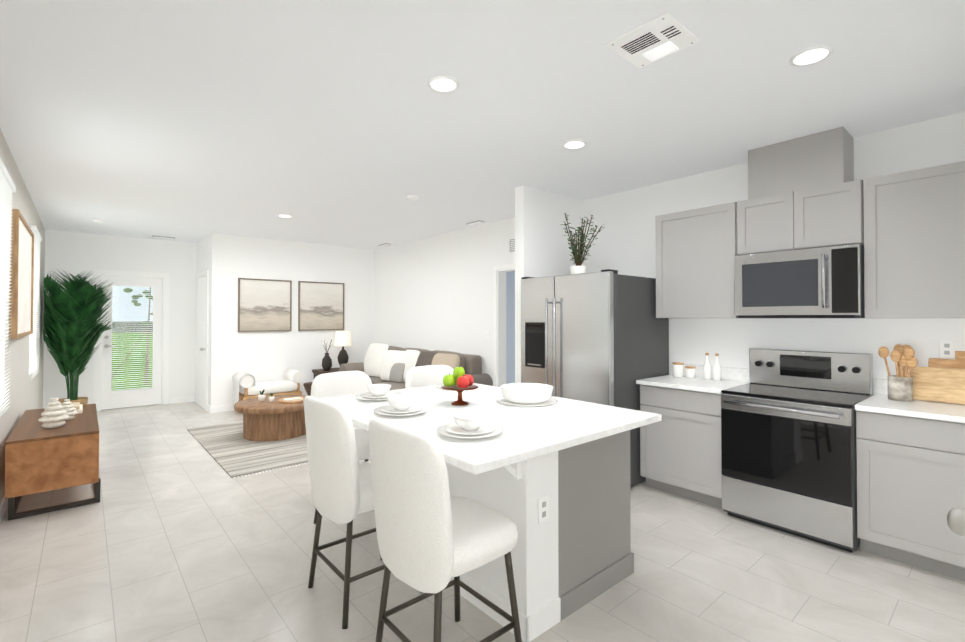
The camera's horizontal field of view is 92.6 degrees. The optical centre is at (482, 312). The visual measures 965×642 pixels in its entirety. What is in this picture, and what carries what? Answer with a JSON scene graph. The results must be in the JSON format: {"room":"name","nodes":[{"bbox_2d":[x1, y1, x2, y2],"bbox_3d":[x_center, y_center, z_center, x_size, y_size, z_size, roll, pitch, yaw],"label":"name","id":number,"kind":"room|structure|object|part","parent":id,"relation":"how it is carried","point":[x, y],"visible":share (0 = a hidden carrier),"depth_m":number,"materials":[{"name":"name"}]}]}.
{"room":"kitchen","nodes":[
{"label":"kitchen","id":0,"kind":"room"},
{"bbox_2d":[0,129,44,503],"bbox_3d":[-2.905,0.104,2.565,0.150,2.740,11.200,1,-1,-41],"label":"wall","id":1,"kind":"structure","parent":0,"point":[25,393],"depth_m":4.23,"materials":[{"name":"white paint"}]},
{"bbox_2d":[0,496,7,523],"bbox_3d":[-2.843,1.424,2.602,0.014,0.100,10.900,1,-1,-41],"label":"baseboard","id":2,"kind":"structure","parent":1,"relation":"attached to","point":[4,504],"depth_m":3.34,"materials":[{"name":"white wood"}]},
{"bbox_2d":[0,158,15,416],"bbox_3d":[-3.206,-0.123,3.067,0.043,1.664,1.040,1,-1,-41],"label":"window blind","id":3,"kind":"object","parent":1,"relation":"attached to","point":[7,187],"visible":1,"depth_m":3.21,"materials":[{"name":"white"}]},
{"bbox_2d":[9,209,33,338],"bbox_3d":[-4.160,-0.296,4.175,0.045,1.020,1.470,1,-1,-41],"label":"canvas art","id":4,"kind":"object","parent":1,"relation":"attached to","point":[21,281],"visible":0.88,"depth_m":3.96,"materials":[{"name":"brown wood"}]},
{"bbox_2d":[30,225,41,379],"bbox_3d":[-5.151,-0.096,5.318,0.043,1.664,0.990,1,-1,-41],"label":"window blind","id":5,"kind":"object","parent":1,"relation":"attached to","point":[37,249],"visible":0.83,"depth_m":5.29,"materials":[{"name":"white plastic"}]},
{"bbox_2d":[43,229,196,407],"bbox_3d":[-5.749,0.163,7.409,2.180,2.740,0.150,1,-1,-41],"label":"wall","id":6,"kind":"structure","parent":0,"point":[73,253],"depth_m":7.46,"materials":[{"name":"white paint"}]},
{"bbox_2d":[93,269,168,410],"bbox_3d":[-5.663,0.439,7.459,0.960,2.190,0.180,1,-1,-41],"label":"door","id":7,"kind":"structure","parent":6,"relation":"attached to","point":[105,396],"depth_m":7.47,"materials":[{"name":"white wood"}]},
{"bbox_2d":[111,286,152,390],"bbox_3d":[-5.661,0.414,7.457,0.522,1.648,0.014,1,-1,-41],"label":"patio blind slats","id":8,"kind":"object","parent":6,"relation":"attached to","point":[134,346],"visible":0.62,"depth_m":7.49,"materials":[{"name":"white plastic"}]},
{"bbox_2d":[112,286,152,389],"bbox_3d":[-5.653,0.414,7.447,0.566,1.700,0.004,1,-1,-41],"label":"window","id":9,"kind":"structure","parent":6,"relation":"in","point":[132,346],"depth_m":7.44,"materials":[{"name":"clear glass"}]},
{"bbox_2d":[170,396,193,403],"bbox_3d":[-5.109,1.489,7.837,0.350,0.100,0.014,1,-1,-41],"label":"baseboard","id":10,"kind":"structure","parent":6,"relation":"attached to","point":[174,400],"depth_m":7.83,"materials":[{"name":"white wood"}]},
{"bbox_2d":[195,234,210,404],"bbox_3d":[-4.535,0.166,7.579,0.120,2.740,1.180,1,-1,-41],"label":"wall","id":11,"kind":"structure","parent":0,"point":[203,249],"depth_m":7.34,"materials":[{"name":"white paint"}]},
{"bbox_2d":[194,396,209,411],"bbox_3d":[-4.556,1.484,7.485,0.014,0.100,1.270,1,-1,-41],"label":"baseboard","id":12,"kind":"structure","parent":11,"relation":"attached to","point":[199,402],"depth_m":7.48,"materials":[{"name":"white"}]},
{"bbox_2d":[196,271,208,410],"bbox_3d":[-4.602,0.445,7.491,0.092,2.180,0.900,1,-1,-41],"label":"door","id":13,"kind":"structure","parent":11,"relation":"attached to","point":[202,301],"depth_m":7.47,"materials":[{"name":"white wood"}]},
{"bbox_2d":[209,233,374,405],"bbox_3d":[-3.057,0.170,7.972,2.870,2.740,0.157,1,-1,-41],"label":"wall","id":14,"kind":"structure","parent":0,"point":[266,356],"depth_m":7.67,"materials":[{"name":"white paint"}]},
{"bbox_2d":[209,404,233,412],"bbox_3d":[-3.102,1.489,7.852,2.694,0.100,0.014,1,-1,-41],"label":"baseboard","id":15,"kind":"structure","parent":14,"relation":"attached to","point":[222,408],"depth_m":7.06,"materials":[{"name":"white wood"}]},
{"bbox_3d":[-3.524,-0.111,7.491,0.810,0.850,0.035,1,-1,-41],"label":"picture frame","id":16,"kind":"part","parent":14,"relation":"part of","materials":[{"name":"beige paper"}]},
{"bbox_3d":[-2.820,-0.103,8.099,0.810,0.850,0.035,1,-1,-41],"label":"picture frame","id":17,"kind":"part","parent":14,"relation":"part of","materials":[{"name":"beige paper"}]},
{"bbox_2d":[0,402,964,641],"bbox_3d":[-0.661,1.538,4.486,6.380,0.080,11.500,1,-1,-41],"label":"floor","id":18,"kind":"structure","parent":0,"point":[177,533],"depth_m":2.57,"materials":[{"name":"tile"}]},
{"bbox_2d":[5,404,100,520],"bbox_3d":[-3.619,1.203,3.942,0.517,0.575,1.480,1,-1,-41],"label":"console table","id":19,"kind":"object","parent":18,"relation":"on","point":[39,458],"visible":0.96,"depth_m":3.41,"materials":[{"name":"brown wood"}]},
{"bbox_2d":[38,398,82,427],"bbox_3d":[-3.634,0.801,3.989,0.260,0.228,0.959,1,-1,-41],"label":"vase","id":20,"kind":"object","parent":19,"relation":"on","point":[55,413],"visible":1,"depth_m":3.65,"materials":[{"name":"ceramic"}]},
{"bbox_2d":[43,271,118,404],"bbox_3d":[-5.688,0.438,6.583,0.837,2.172,1.095,1,-1,-41],"label":"palm plant","id":21,"kind":"object","parent":18,"relation":"on","point":[74,329],"visible":0.92,"depth_m":6.37,"materials":[{"name":"green plant"}]},
{"bbox_2d":[187,421,308,478],"bbox_3d":[-2.423,1.505,5.600,1.650,0.011,2.510,1,-1,-41],"label":"rug","id":22,"kind":"object","parent":18,"relation":"on","point":[231,450],"visible":0.38,"depth_m":4.97,"materials":[{"name":"beige fabric"}]},
{"bbox_2d":[234,395,306,441],"bbox_3d":[-2.543,1.300,5.704,0.940,0.400,0.940,1,-1,-41],"label":"coffee table","id":23,"kind":"object","parent":22,"relation":"on","point":[267,420],"visible":0.81,"depth_m":5.38,"materials":[{"name":"brown wood"}]},
{"bbox_2d":[258,389,304,403],"bbox_3d":[-2.452,1.027,5.693,0.490,0.143,0.489,1,-1,-41],"label":"decor","id":24,"kind":"object","parent":23,"relation":"on","point":[288,400],"visible":0.92,"depth_m":5.66,"materials":[{"name":"white wood"}]},
{"bbox_2d":[232,369,304,406],"bbox_3d":[-3.368,1.228,7.245,0.981,0.608,0.512,1,-1,-41],"label":"bench","id":25,"kind":"object","parent":18,"relation":"on","point":[246,386],"visible":0.92,"depth_m":7.06,"materials":[{"name":"white fabric"}]},
{"bbox_2d":[303,382,311,395],"bbox_3d":[-2.637,1.321,7.235,0.330,0.420,0.330,1,-1,-41],"label":"stool","id":26,"kind":"object","parent":18,"relation":"on","point":[307,386],"visible":0.19,"depth_m":7.12,"materials":[{"name":"brown wood"}]},
{"bbox_2d":[312,368,338,378],"bbox_3d":[-2.538,1.265,7.962,0.620,0.550,0.530,1,-1,-41],"label":"side table","id":27,"kind":"object","parent":18,"relation":"on","point":[316,372],"visible":0.23,"depth_m":7.82,"materials":[{"name":"brown wood"}]},
{"bbox_2d":[321,335,334,370],"bbox_3d":[-2.655,0.685,7.855,0.273,0.606,0.375,1,-1,-41],"label":"vase","id":28,"kind":"object","parent":27,"relation":"on","point":[326,362],"visible":1,"depth_m":7.73,"materials":[{"name":"grey ceramic"}]},
{"bbox_2d":[334,331,351,364],"bbox_3d":[-2.447,0.660,8.094,0.300,0.660,0.300,1,-1,-41],"label":"table lamp","id":29,"kind":"object","parent":27,"relation":"on","point":[342,338],"visible":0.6,"depth_m":8.01,"materials":[{"name":"grey fabric"}]},
{"bbox_2d":[311,371,371,530],"bbox_3d":[-0.895,0.964,3.274,0.541,1.042,0.555,1,-1,-41],"label":"bar stool","id":30,"kind":"object","parent":18,"relation":"on","point":[335,384],"visible":0.35,"depth_m":3.36,"materials":[{"name":"fabric"}]},
{"bbox_2d":[304,396,422,628],"bbox_3d":[-0.642,0.953,2.435,0.542,1.042,0.519,1,-1,-41],"label":"bar stool","id":31,"kind":"object","parent":18,"relation":"on","point":[341,484],"visible":0.83,"depth_m":2.20,"materials":[{"name":"fabric"}]},
{"bbox_2d":[339,343,492,389],"bbox_3d":[-1.146,1.019,6.935,0.960,1.017,2.820,1,-1,-41],"label":"sofa","id":32,"kind":"object","parent":18,"relation":"on","point":[386,364],"visible":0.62,"depth_m":6.88,"materials":[{"name":"fabric"}]},
{"bbox_2d":[405,365,453,387],"bbox_3d":[-0.302,0.969,3.720,0.519,1.042,0.541,1,-1,-41],"label":"bar stool","id":33,"kind":"object","parent":18,"relation":"on","point":[422,376],"visible":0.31,"depth_m":3.85,"materials":[{"name":"fabric"}]},
{"bbox_2d":[369,419,521,641],"bbox_3d":[-0.164,0.946,1.882,0.542,1.042,0.519,1,-1,-41],"label":"bar stool","id":34,"kind":"object","parent":18,"relation":"on","point":[433,537],"visible":1,"depth_m":1.69,"materials":[{"name":"fabric"}]},
{"bbox_2d":[446,427,637,641],"bbox_3d":[0.043,1.036,2.768,1.032,0.882,1.294,1,-1,-41],"label":"kitchen island","id":35,"kind":"object","parent":18,"relation":"on","point":[552,481],"depth_m":2.25,"materials":[{"name":"grey wood"}]},
{"bbox_2d":[303,383,661,474],"bbox_3d":[-0.084,0.578,2.736,1.330,0.036,1.720,1,-1,-41],"label":"island countertop","id":36,"kind":"structure","parent":35,"relation":"on","point":[528,432],"depth_m":2.35,"materials":[{"name":"white stone"}]},
{"bbox_2d":[355,384,390,399],"bbox_3d":[-0.677,0.519,3.017,0.302,0.079,0.302,0,-1,4],"label":"place setting","id":37,"kind":"object","parent":36,"relation":"on","point":[373,389],"depth_m":2.98,"materials":[{"name":"white ceramic"}]},
{"bbox_2d":[366,391,428,415],"bbox_3d":[-0.448,0.514,2.554,0.302,0.079,0.302,0,-1,4],"label":"place setting","id":38,"kind":"object","parent":36,"relation":"on","point":[400,404],"depth_m":2.54,"materials":[{"name":"white ceramic"}]},
{"bbox_2d":[441,366,478,404],"bbox_3d":[-0.138,0.444,2.823,0.230,0.233,0.230,1,-1,-41],"label":"fruit stand","id":39,"kind":"object","parent":36,"relation":"on","point":[458,381],"visible":1,"depth_m":2.80,"materials":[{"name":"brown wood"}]},
{"bbox_2d":[437,411,502,437],"bbox_3d":[-0.056,0.508,2.100,0.302,0.079,0.302,0,-1,4],"label":"place setting","id":40,"kind":"object","parent":36,"relation":"on","point":[470,424],"depth_m":2.06,"materials":[{"name":"white ceramic"}]},
{"bbox_2d":[497,383,556,406],"bbox_3d":[0.278,0.514,2.891,0.380,0.095,0.380,1,-1,-41],"label":"serving bowl","id":41,"kind":"object","parent":36,"relation":"on","point":[527,394],"visible":1,"depth_m":2.79,"materials":[{"name":"white ceramic"}]},
{"bbox_2d":[521,269,668,486],"bbox_3d":[1.032,0.578,4.357,1.021,1.835,1.005,1,-1,-41],"label":"refrigerator","id":42,"kind":"object","parent":18,"relation":"on","point":[602,337],"visible":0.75,"depth_m":3.96,"materials":[{"name":"grey metal"}]},
{"bbox_2d":[561,213,603,273],"bbox_3d":[0.934,-0.635,4.411,0.398,0.657,0.409,1,-1,-41],"label":"potted plant","id":43,"kind":"object","parent":42,"relation":"on","point":[578,258],"visible":0.98,"depth_m":4.36,"materials":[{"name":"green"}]},
{"bbox_2d":[640,385,721,508],"bbox_3d":[1.782,1.048,3.848,0.616,0.884,0.668,1,-1,-41],"label":"base cabinet","id":44,"kind":"object","parent":18,"relation":"on","point":[680,453],"depth_m":3.63,"materials":[{"name":"grey wood"}]},
{"bbox_2d":[636,363,964,422],"bbox_3d":[2.219,0.532,3.330,0.641,0.137,2.074,1,-1,-41],"label":"countertop","id":45,"kind":"structure","parent":44,"relation":"on","point":[878,401],"depth_m":3.15,"materials":[{"name":"stone"}]},
{"bbox_2d":[672,362,683,376],"bbox_3d":[1.750,0.515,4.124,0.094,0.124,0.094,-1,-1,37],"label":"jar","id":46,"kind":"object","parent":45,"relation":"on","point":[678,369],"depth_m":4.09,"materials":[{"name":"white ceramic"}]},
{"bbox_2d":[682,365,695,377],"bbox_3d":[1.822,0.526,4.041,0.085,0.099,0.085,-1,-1,37],"label":"jar","id":47,"kind":"object","parent":45,"relation":"on","point":[689,370],"depth_m":4.01,"materials":[{"name":"white ceramic"}]},
{"bbox_2d":[703,353,720,380],"bbox_3d":[1.947,0.461,3.912,0.068,0.225,0.146,1,-1,-41],"label":"bottles","id":48,"kind":"object","parent":45,"relation":"on","point":[707,368],"depth_m":3.89,"materials":[{"name":"white ceramic"}]},
{"bbox_2d":[878,344,917,400],"bbox_3d":[2.679,0.385,2.968,0.146,0.355,0.194,1,-1,-41],"label":"utensil crock","id":49,"kind":"object","parent":45,"relation":"on","point":[900,385],"visible":0.98,"depth_m":2.92,"materials":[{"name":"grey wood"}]},
{"bbox_2d":[910,351,964,404],"bbox_3d":[2.912,0.400,2.856,0.130,0.317,0.380,1,-1,-41],"label":"cutting boards","id":50,"kind":"object","parent":45,"relation":"on","point":[939,380],"visible":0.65,"depth_m":2.87,"materials":[{"name":"brown wood"}]},
{"bbox_2d":[721,348,872,552],"bbox_3d":[2.198,0.885,3.254,0.713,1.195,0.762,1,-1,-41],"label":"range","id":51,"kind":"object","parent":18,"relation":"on","point":[788,445],"visible":0.96,"depth_m":3.10,"materials":[{"name":"grey metal"}]},
{"bbox_2d":[856,410,964,581],"bbox_3d":[2.707,1.035,2.777,0.616,0.884,0.609,1,-1,-41],"label":"base cabinet","id":52,"kind":"object","parent":18,"relation":"on","point":[910,483],"depth_m":2.63,"materials":[{"name":"grey wood"}]},
{"bbox_2d":[0,0,964,249],"bbox_3d":[-0.661,-1.282,4.520,6.380,0.080,11.500,1,-1,-41],"label":"ceiling","id":53,"kind":"structure","parent":0,"point":[335,122],"depth_m":2.75,"materials":[{"name":"white paint"}]},
{"bbox_2d":[92,219,104,222],"bbox_3d":[-5.090,-1.205,6.112,0.130,0.033,0.130,-1,-1,40],"label":"smoke detector","id":54,"kind":"object","parent":53,"relation":"attached to","point":[94,220],"depth_m":6.07,"materials":[{"name":"white plastic"}]},
{"bbox_2d":[152,235,174,238],"bbox_3d":[-5.110,-1.199,7.389,0.300,0.014,0.120,1,-1,-41],"label":"ceiling vent","id":55,"kind":"object","parent":53,"relation":"in","point":[153,235],"depth_m":7.35,"materials":[{"name":"grey metal"}]},
{"bbox_2d":[277,214,291,217],"bbox_3d":[-2.507,-1.220,5.845,0.175,0.010,0.175,0,-1,25],"label":"recessed light","id":56,"kind":"object","parent":53,"relation":"in","point":[280,215],"depth_m":5.81,"materials":[{"name":"white"}]},
{"bbox_2d":[407,195,418,200],"bbox_3d":[-0.745,-1.220,4.923,0.130,0.033,0.130,-1,-1,40],"label":"smoke detector","id":57,"kind":"object","parent":53,"relation":"attached to","point":[413,197],"depth_m":4.88,"materials":[{"name":"white plastic"}]},
{"bbox_2d":[428,76,458,91],"bbox_3d":[-0.216,-1.261,2.552,0.175,0.010,0.175,-1,-1,43],"label":"recessed light","id":58,"kind":"object","parent":53,"relation":"in","point":[439,83],"depth_m":2.54,"materials":[{"name":"white plastic"}]},
{"bbox_2d":[466,220,484,224],"bbox_3d":[-0.102,-1.213,6.258,0.100,0.014,0.280,1,-1,-41],"label":"ceiling vent","id":59,"kind":"object","parent":53,"relation":"in","point":[470,223],"depth_m":6.22,"materials":[{"name":"grey metal"}]},
{"bbox_2d":[562,140,585,148],"bbox_3d":[0.685,-1.250,3.436,0.175,0.010,0.175,-1,-1,40],"label":"recessed light","id":60,"kind":"object","parent":53,"relation":"in","point":[572,144],"depth_m":3.42,"materials":[{"name":"white"}]},
{"bbox_2d":[605,12,699,67],"bbox_3d":[0.798,-1.263,2.166,0.310,0.015,0.310,1,-1,-41],"label":"ceiling vent","id":61,"kind":"object","parent":53,"relation":"in","point":[664,35],"visible":1,"depth_m":2.15,"materials":[{"name":"white metal"}]},
{"bbox_2d":[789,46,832,65],"bbox_3d":[1.621,-1.264,2.276,0.175,0.010,0.175,-1,-1,40],"label":"recessed light","id":62,"kind":"object","parent":53,"relation":"in","point":[810,55],"depth_m":2.26,"materials":[{"name":"white"}]},
{"bbox_2d":[506,271,514,383],"bbox_3d":[0.651,0.154,6.640,1.000,2.740,0.120,1,-1,-41],"label":"door","id":63,"kind":"structure","parent":0,"point":[510,327],"depth_m":6.33,"materials":[{"name":"white wood"}]},
{"bbox_2d":[515,185,582,382],"bbox_3d":[1.153,0.137,5.225,2.090,2.740,0.120,1,-1,-41],"label":"wall","id":64,"kind":"structure","parent":0,"point":[542,246],"depth_m":4.66,"materials":[{"name":"white paint"}]},
{"bbox_2d":[374,112,964,394],"bbox_3d":[1.186,0.136,5.141,0.150,2.740,9.750,1,-1,-41],"label":"wall","id":65,"kind":"structure","parent":0,"point":[625,242],"depth_m":4.50,"materials":[{"name":"white paint"}]},
{"bbox_2d":[493,263,514,386],"bbox_3d":[0.648,0.443,5.749,0.164,2.140,1.340,1,-1,-41],"label":"trim","id":66,"kind":"structure","parent":65,"relation":"attached to","point":[499,298],"depth_m":6.18,"materials":[{"name":"white"}]},
{"bbox_2d":[510,239,514,251],"bbox_3d":[0.499,-0.866,5.821,0.015,0.160,0.440,1,-1,-41],"label":"air vent","id":67,"kind":"object","parent":65,"relation":"in","point":[512,245],"visible":0.35,"depth_m":5.95,"materials":[{"name":"grey metal"}]},
{"bbox_2d":[655,202,736,317],"bbox_3d":[1.884,-0.405,3.954,0.346,0.910,0.668,1,-1,-41],"label":"upper cabinet","id":68,"kind":"object","parent":65,"relation":"attached to","point":[695,248],"depth_m":3.83,"materials":[{"name":"grey wood"}]},
{"bbox_2d":[735,191,782,254],"bbox_3d":[2.252,-0.656,3.532,0.346,0.418,0.441,1,-1,-41],"label":"upper cabinet","id":69,"kind":"object","parent":65,"relation":"attached to","point":[757,231],"depth_m":3.48,"materials":[{"name":"grey wood"}]},
{"bbox_2d":[748,127,853,194],"bbox_3d":[2.362,-1.059,3.440,0.306,0.387,0.592,1,-1,-41],"label":"cover","id":70,"kind":"object","parent":65,"relation":"attached to","point":[827,156],"depth_m":3.30,"materials":[{"name":"grey wood"}]},
{"bbox_2d":[779,179,858,250],"bbox_3d":[2.462,-0.659,3.289,0.346,0.418,0.441,1,-1,-41],"label":"upper cabinet","id":71,"kind":"object","parent":65,"relation":"attached to","point":[819,215],"depth_m":3.18,"materials":[{"name":"grey wood"}]},
{"bbox_2d":[734,244,864,317],"bbox_3d":[2.313,-0.196,3.367,0.462,0.480,0.758,1,-1,-41],"label":"microwave","id":72,"kind":"object","parent":71,"relation":"attached to","point":[824,282],"visible":0.96,"depth_m":3.20,"materials":[{"name":"grey metal"}]},
{"bbox_2d":[859,161,964,317],"bbox_3d":[2.810,-0.418,2.883,0.346,0.910,0.609,1,-1,-41],"label":"upper cabinet","id":73,"kind":"object","parent":65,"relation":"attached to","point":[906,229],"depth_m":2.82,"materials":[{"name":"grey wood"}]},
{"bbox_2d":[939,340,954,357],"bbox_3d":[2.973,0.236,2.950,0.008,0.115,0.070,1,-1,-41],"label":"electrical outlet","id":74,"kind":"object","parent":65,"relation":"attached to","point":[946,348],"visible":1,"depth_m":2.95,"materials":[{"name":"white plastic"}]},
{"label":"outside","id":75,"kind":"structure","parent":0,"visible":0},
{"bbox_2d":[101,332,152,390],"bbox_3d":[-22.833,1.855,26.229,60.000,0.060,50.400,1,-1,-41],"label":"ground","id":76,"kind":"structure","parent":75,"point":[126,365],"depth_m":16.64,"materials":[{"name":"green plant"}]},
{"bbox_2d":[111,287,152,386],"bbox_3d":[-7.332,0.083,10.081,1.404,3.098,1.279,1,-1,-41],"label":"tree","id":77,"kind":"object","parent":76,"relation":"on","point":[127,290],"depth_m":10.17,"materials":[{"name":"plant"}]},
{"bbox_2d":[112,322,152,332],"bbox_3d":[-39.573,1.302,45.766,120.200,1.528,1.957,1,-1,-41],"label":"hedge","id":78,"kind":"object","parent":76,"relation":"on","point":[128,328],"depth_m":47.75,"materials":[{"name":"green plant"}]}
]}

